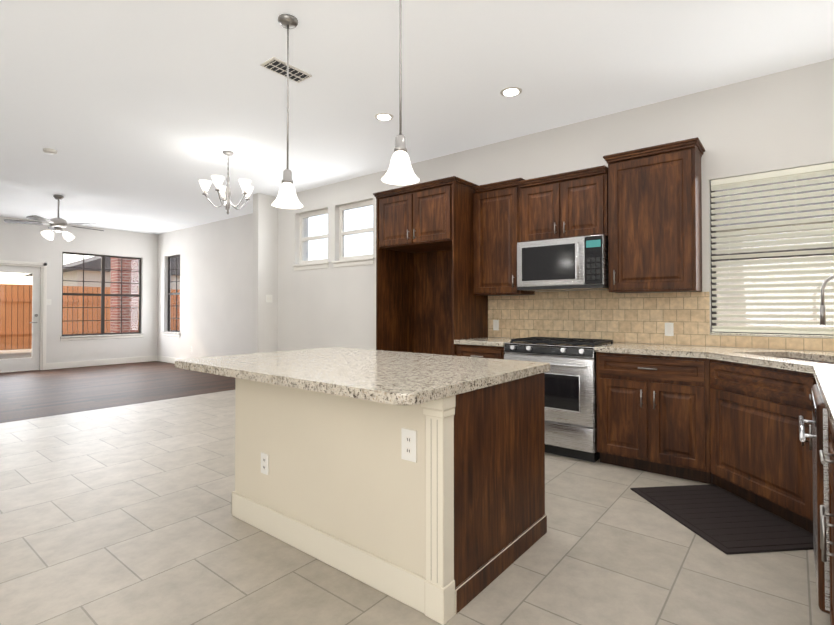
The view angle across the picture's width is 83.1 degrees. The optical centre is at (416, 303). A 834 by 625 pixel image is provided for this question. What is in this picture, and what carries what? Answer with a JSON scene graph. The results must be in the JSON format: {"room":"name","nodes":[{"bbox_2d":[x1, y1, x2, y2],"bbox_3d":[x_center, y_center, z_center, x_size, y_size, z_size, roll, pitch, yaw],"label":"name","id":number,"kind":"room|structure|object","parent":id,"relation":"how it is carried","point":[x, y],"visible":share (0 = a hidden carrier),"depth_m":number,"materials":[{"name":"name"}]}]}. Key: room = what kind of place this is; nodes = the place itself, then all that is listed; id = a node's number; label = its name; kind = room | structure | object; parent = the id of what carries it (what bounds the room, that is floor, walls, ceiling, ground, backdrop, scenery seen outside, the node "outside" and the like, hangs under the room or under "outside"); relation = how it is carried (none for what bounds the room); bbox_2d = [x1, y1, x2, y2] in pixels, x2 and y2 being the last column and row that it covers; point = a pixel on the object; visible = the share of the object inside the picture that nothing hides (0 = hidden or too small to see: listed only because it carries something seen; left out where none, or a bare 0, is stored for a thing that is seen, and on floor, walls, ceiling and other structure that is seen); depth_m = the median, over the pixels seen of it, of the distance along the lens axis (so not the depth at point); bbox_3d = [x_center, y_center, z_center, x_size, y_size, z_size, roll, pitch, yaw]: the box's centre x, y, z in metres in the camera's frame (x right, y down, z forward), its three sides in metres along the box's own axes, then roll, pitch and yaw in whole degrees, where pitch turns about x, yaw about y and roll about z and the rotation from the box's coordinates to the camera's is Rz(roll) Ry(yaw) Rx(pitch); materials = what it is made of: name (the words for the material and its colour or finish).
{"room":"kitchen","nodes":[
{"label":"kitchen","id":0,"kind":"room"},
{"bbox_2d":[0,216,157,362],"bbox_3d":[-8.605,-0.172,8.266,0.150,3.000,7.600,-1,-1,39],"label":"wall","id":1,"kind":"structure","parent":0,"point":[25,242],"depth_m":10.01,"materials":[{"name":"paint"}]},
{"bbox_2d":[0,260,46,372],"bbox_3d":[-7.873,0.260,9.161,0.168,2.160,1.020,-1,-1,39],"label":"door","id":2,"kind":"structure","parent":1,"relation":"attached to","point":[37,271],"depth_m":9.41,"materials":[{"name":"white"}]},
{"bbox_2d":[46,355,155,369],"bbox_3d":[-6.844,1.289,10.316,0.014,0.130,2.090,-1,-1,39],"label":"baseboard","id":3,"kind":"structure","parent":1,"relation":"attached to","point":[62,365],"depth_m":10.21,"materials":[{"name":"white wood"}]},
{"bbox_2d":[60,252,143,340],"bbox_3d":[-6.895,-0.141,10.355,0.152,1.850,1.600,-1,-1,39],"label":"living room window","id":4,"kind":"structure","parent":1,"relation":"in","point":[82,336],"depth_m":10.37,"materials":[{"name":"glass"}]},
{"bbox_2d":[0,361,234,422],"bbox_3d":[-6.548,1.359,6.696,5.300,0.100,7.750,-1,-1,39],"label":"floor","id":5,"kind":"structure","parent":0,"point":[29,394],"depth_m":7.36,"materials":[{"name":"brown wood"}]},
{"bbox_2d":[157,213,252,358],"bbox_3d":[-4.114,-0.155,9.634,5.450,3.000,0.150,-1,-1,39],"label":"wall","id":6,"kind":"structure","parent":0,"point":[216,275],"depth_m":9.64,"materials":[{"name":"paint"}]},
{"bbox_2d":[156,355,178,363],"bbox_3d":[-4.107,1.279,9.505,5.300,0.130,0.014,-1,-1,39],"label":"baseboard","id":7,"kind":"structure","parent":6,"relation":"attached to","point":[158,358],"depth_m":10.82,"materials":[{"name":"white wood"}]},
{"bbox_2d":[162,255,179,336],"bbox_3d":[-5.557,-0.176,10.753,0.860,1.850,0.152,-1,-1,39],"label":"living room window","id":8,"kind":"structure","parent":6,"relation":"in","point":[169,332],"depth_m":10.87,"materials":[{"name":"glass"}]},
{"bbox_2d":[252,193,308,352],"bbox_3d":[-2.179,-0.180,7.571,0.150,3.000,0.950,-1,-1,39],"label":"wall","id":9,"kind":"structure","parent":0,"point":[265,281],"depth_m":7.26,"materials":[{"name":"paint"}]},
{"bbox_2d":[266,295,271,301],"bbox_3d":[-2.296,-0.073,7.298,0.008,0.120,0.120,-1,-1,39],"label":"light switch","id":10,"kind":"object","parent":9,"relation":"attached to","point":[268,298],"visible":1,"depth_m":7.29,"materials":[{"name":"white plastic"}]},
{"bbox_2d":[0,390,830,624],"bbox_3d":[-1.534,1.310,2.680,7.550,0.100,7.750,-1,-1,39],"label":"floor","id":11,"kind":"structure","parent":0,"point":[120,515],"depth_m":2.34,"materials":[{"name":"beige tile"}]},
{"bbox_2d":[232,371,547,624],"bbox_3d":[-0.196,0.816,2.695,1.559,0.888,1.002,-1,-1,39],"label":"kitchen island","id":12,"kind":"object","parent":11,"relation":"on","point":[416,481],"depth_m":2.16,"materials":[{"name":"brown wood"}]},
{"bbox_2d":[175,347,549,406],"bbox_3d":[-0.343,0.350,2.670,1.796,0.041,1.244,-1,-1,39],"label":"island countertop","id":13,"kind":"structure","parent":12,"relation":"on","point":[400,379],"depth_m":2.27,"materials":[{"name":"beige stone"}]},
{"bbox_2d":[373,176,487,355],"bbox_3d":[0.144,0.036,5.107,1.091,2.508,0.684,-1,-1,39],"label":"cabinet","id":14,"kind":"object","parent":11,"relation":"on","point":[428,301],"visible":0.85,"depth_m":5.14,"materials":[{"name":"brown wood"}]},
{"bbox_2d":[454,343,504,358],"bbox_3d":[0.766,0.842,4.615,0.528,0.885,0.618,-1,-1,39],"label":"base cabinet","id":15,"kind":"object","parent":11,"relation":"on","point":[481,352],"depth_m":4.37,"materials":[{"name":"brown wood"}]},
{"bbox_2d":[454,335,515,346],"bbox_3d":[0.768,0.374,4.622,0.533,0.041,0.651,-1,-1,39],"label":"countertop","id":16,"kind":"structure","parent":15,"relation":"on","point":[492,340],"depth_m":4.45,"materials":[{"name":"beige stone"}]},
{"bbox_2d":[504,337,612,461],"bbox_3d":[1.256,0.801,4.160,0.790,0.955,0.701,-1,-1,39],"label":"range","id":17,"kind":"object","parent":11,"relation":"on","point":[570,395],"visible":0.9,"depth_m":3.83,"materials":[{"name":"silver metal"}]},
{"bbox_2d":[597,427,693,480],"bbox_3d":[1.900,0.831,3.707,0.766,0.885,0.618,-1,-1,39],"label":"base cabinet","id":18,"kind":"object","parent":11,"relation":"on","point":[667,457],"depth_m":3.49,"materials":[{"name":"brown wood"}]},
{"bbox_2d":[630,484,813,553],"bbox_3d":[1.804,1.252,2.807,0.620,0.017,0.860,0,-1,-6],"label":"kitchen mat","id":19,"kind":"object","parent":11,"relation":"on","point":[723,520],"visible":0.98,"depth_m":2.70,"materials":[{"name":"black rubber"}]},
{"bbox_2d":[694,443,809,531],"bbox_3d":[2.494,0.819,2.878,1.194,0.888,1.170,-1,-1,39],"label":"base cabinet","id":20,"kind":"object","parent":11,"relation":"on","point":[781,487],"depth_m":2.81,"materials":[{"name":"brown wood"}]},
{"bbox_2d":[594,343,833,466],"bbox_3d":[1.619,0.346,2.406,1.966,0.041,3.046,-1,-1,39],"label":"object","id":21,"kind":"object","parent":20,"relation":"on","point":[779,401],"depth_m":3.16,"materials":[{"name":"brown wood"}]},
{"bbox_2d":[820,275,833,324],"bbox_3d":[2.621,0.078,2.903,0.209,0.509,0.185,-1,-1,39],"label":"faucet","id":22,"kind":"object","parent":21,"relation":"on","point":[822,307],"depth_m":2.89,"materials":[{"name":"silver metal"}]},
{"bbox_2d":[810,463,825,612],"bbox_3d":[1.926,0.807,1.756,0.674,0.885,0.600,-1,-1,39],"label":"base cabinet","id":23,"kind":"object","parent":11,"relation":"on","point":[815,468],"depth_m":1.75,"materials":[{"name":"brown wood"}]},
{"bbox_2d":[822,463,833,624],"bbox_3d":[1.468,0.799,1.158,0.646,0.885,0.898,-1,-1,39],"label":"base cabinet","id":24,"kind":"object","parent":11,"relation":"on","point":[827,471],"depth_m":1.64,"materials":[{"name":"brown wood"}]},
{"bbox_2d":[0,0,833,234],"bbox_3d":[-3.602,-1.770,4.374,12.850,0.100,7.750,-1,-1,39],"label":"ceiling","id":25,"kind":"structure","parent":0,"point":[140,116],"depth_m":3.63,"materials":[{"name":"paint"}]},
{"bbox_2d":[43,148,57,154],"bbox_3d":[-4.090,-1.691,5.245,0.130,0.035,0.128,-1,-1,39],"label":"smoke detector","id":26,"kind":"object","parent":25,"relation":"attached to","point":[50,151],"visible":1,"depth_m":5.22,"materials":[{"name":"white plastic"}]},
{"bbox_2d":[4,195,103,241],"bbox_3d":[-5.614,-1.334,7.386,1.251,0.696,1.261,-1,-1,39],"label":"room ceiling fan","id":27,"kind":"object","parent":25,"relation":"hanging from","point":[57,224],"visible":1,"depth_m":7.26,"materials":[{"name":"silver metal"}]},
{"bbox_2d":[199,151,253,213],"bbox_3d":[-2.120,-1.353,5.331,0.592,0.710,0.569,-1,-1,39],"label":"dining chandelier","id":28,"kind":"object","parent":25,"relation":"hanging from","point":[246,187],"visible":1,"depth_m":5.26,"materials":[{"name":"white glass"}]},
{"bbox_2d":[260,57,311,82],"bbox_3d":[-0.964,-1.721,3.484,0.170,0.018,0.340,-1,-1,39],"label":"ceiling vent","id":29,"kind":"object","parent":25,"relation":"in","point":[279,67],"visible":0.94,"depth_m":3.46,"materials":[{"name":"white metal"}]},
{"bbox_2d":[271,14,302,208],"bbox_3d":[-0.791,-1.167,2.878,0.189,1.142,0.189,-1,-1,39],"label":"pendant light","id":30,"kind":"object","parent":25,"relation":"hanging from","point":[286,198],"visible":1,"depth_m":2.86,"materials":[{"name":"white glass"}]},
{"bbox_2d":[374,113,393,120],"bbox_3d":[-0.304,-1.717,4.340,0.180,0.006,0.180,-1,-1,39],"label":"recessed light","id":31,"kind":"object","parent":25,"relation":"in","point":[383,116],"visible":1,"depth_m":4.33,"materials":[{"name":"white"}]},
{"bbox_2d":[381,0,419,184],"bbox_3d":[-0.081,-1.174,2.309,0.189,1.142,0.189,-1,-1,39],"label":"pendant light","id":32,"kind":"object","parent":25,"relation":"hanging from","point":[400,171],"visible":1,"depth_m":2.30,"materials":[{"name":"white glass"}]},
{"bbox_2d":[500,87,521,96],"bbox_3d":[0.768,-1.723,3.839,0.180,0.006,0.180,-1,-1,39],"label":"recessed light","id":33,"kind":"object","parent":25,"relation":"in","point":[510,91],"visible":1,"depth_m":3.82,"materials":[{"name":"white"}]},
{"bbox_2d":[278,58,833,350],"bbox_3d":[0.678,-0.209,5.219,7.250,3.000,0.150,-1,-1,39],"label":"wall","id":34,"kind":"structure","parent":0,"point":[781,120],"depth_m":4.38,"materials":[{"name":"paint"}]},
{"bbox_2d":[292,209,328,270],"bbox_3d":[-1.534,-0.933,6.963,0.810,0.870,0.152,-1,-1,39],"label":"window","id":35,"kind":"structure","parent":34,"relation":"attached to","point":[309,264],"depth_m":7.03,"materials":[{"name":"white"}]},
{"bbox_2d":[332,200,374,267],"bbox_3d":[-0.835,-0.940,6.403,0.800,0.870,0.152,-1,-1,39],"label":"window","id":36,"kind":"structure","parent":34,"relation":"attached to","point":[362,259],"depth_m":6.46,"materials":[{"name":"white"}]},
{"bbox_2d":[473,181,534,295],"bbox_3d":[0.872,-0.615,4.760,0.528,1.060,0.328,-1,-1,39],"label":"upper cabinet","id":37,"kind":"object","parent":34,"relation":"attached to","point":[496,208],"depth_m":4.62,"materials":[{"name":"brown wood"}]},
{"bbox_2d":[521,169,608,241],"bbox_3d":[1.390,-0.846,4.348,0.793,0.548,0.328,-1,-1,39],"label":"upper cabinet","id":38,"kind":"object","parent":34,"relation":"attached to","point":[575,205],"depth_m":4.18,"materials":[{"name":"brown wood"}]},
{"bbox_2d":[517,235,608,290],"bbox_3d":[1.351,-0.347,4.292,0.786,0.443,0.450,-1,-1,39],"label":"microwave","id":39,"kind":"object","parent":38,"relation":"attached to","point":[572,263],"visible":0.98,"depth_m":4.12,"materials":[{"name":"silver metal"}]},
{"bbox_2d":[605,141,702,292],"bbox_3d":[1.958,-0.650,3.891,0.642,1.110,0.328,-1,-1,39],"label":"upper cabinet","id":40,"kind":"object","parent":34,"relation":"attached to","point":[641,208],"depth_m":3.74,"materials":[{"name":"brown wood"}]},
{"bbox_2d":[488,290,833,350],"bbox_3d":[1.116,0.107,2.845,3.298,0.490,2.998,-1,-1,39],"label":"backsplash","id":41,"kind":"structure","parent":34,"relation":"attached to","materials":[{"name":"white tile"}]},
{"bbox_2d":[710,162,833,337],"bbox_3d":[2.816,-0.375,3.492,1.090,1.250,0.122,-1,-1,39],"label":"window blinds","id":42,"kind":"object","parent":34,"relation":"in","point":[795,174],"depth_m":3.56,"materials":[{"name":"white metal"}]},
{"label":"outside","id":43,"kind":"structure","parent":0,"visible":0},
{"bbox_2d":[0,349,31,372],"bbox_3d":[-6.569,1.484,10.908,56.000,0.035,60.000,-1,-1,39],"label":"ground","id":44,"kind":"structure","parent":43,"point":[8,353],"depth_m":13.96,"materials":[{"name":"beige concrete"}]},
{"bbox_2d":[0,284,179,349],"bbox_3d":[-14.143,0.383,11.863,0.200,1.980,36.100,-1,-1,39],"label":"fence","id":45,"kind":"object","parent":44,"relation":"on","point":[69,325],"depth_m":15.23,"materials":[{"name":"orange wood"}]},
{"bbox_2d":[23,256,179,332],"bbox_3d":[-10.728,-0.954,21.855,16.460,4.900,11.360,-1,-1,39],"label":"house","id":46,"kind":"structure","parent":44,"relation":"on","point":[134,276],"depth_m":12.67,"materials":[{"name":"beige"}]},
{"bbox_2d":[716,175,833,331],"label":"window","id":47,"kind":"structure","parent":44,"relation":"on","point":[783,288],"depth_m":9.81,"materials":[{"name":"beige"}]}
]}

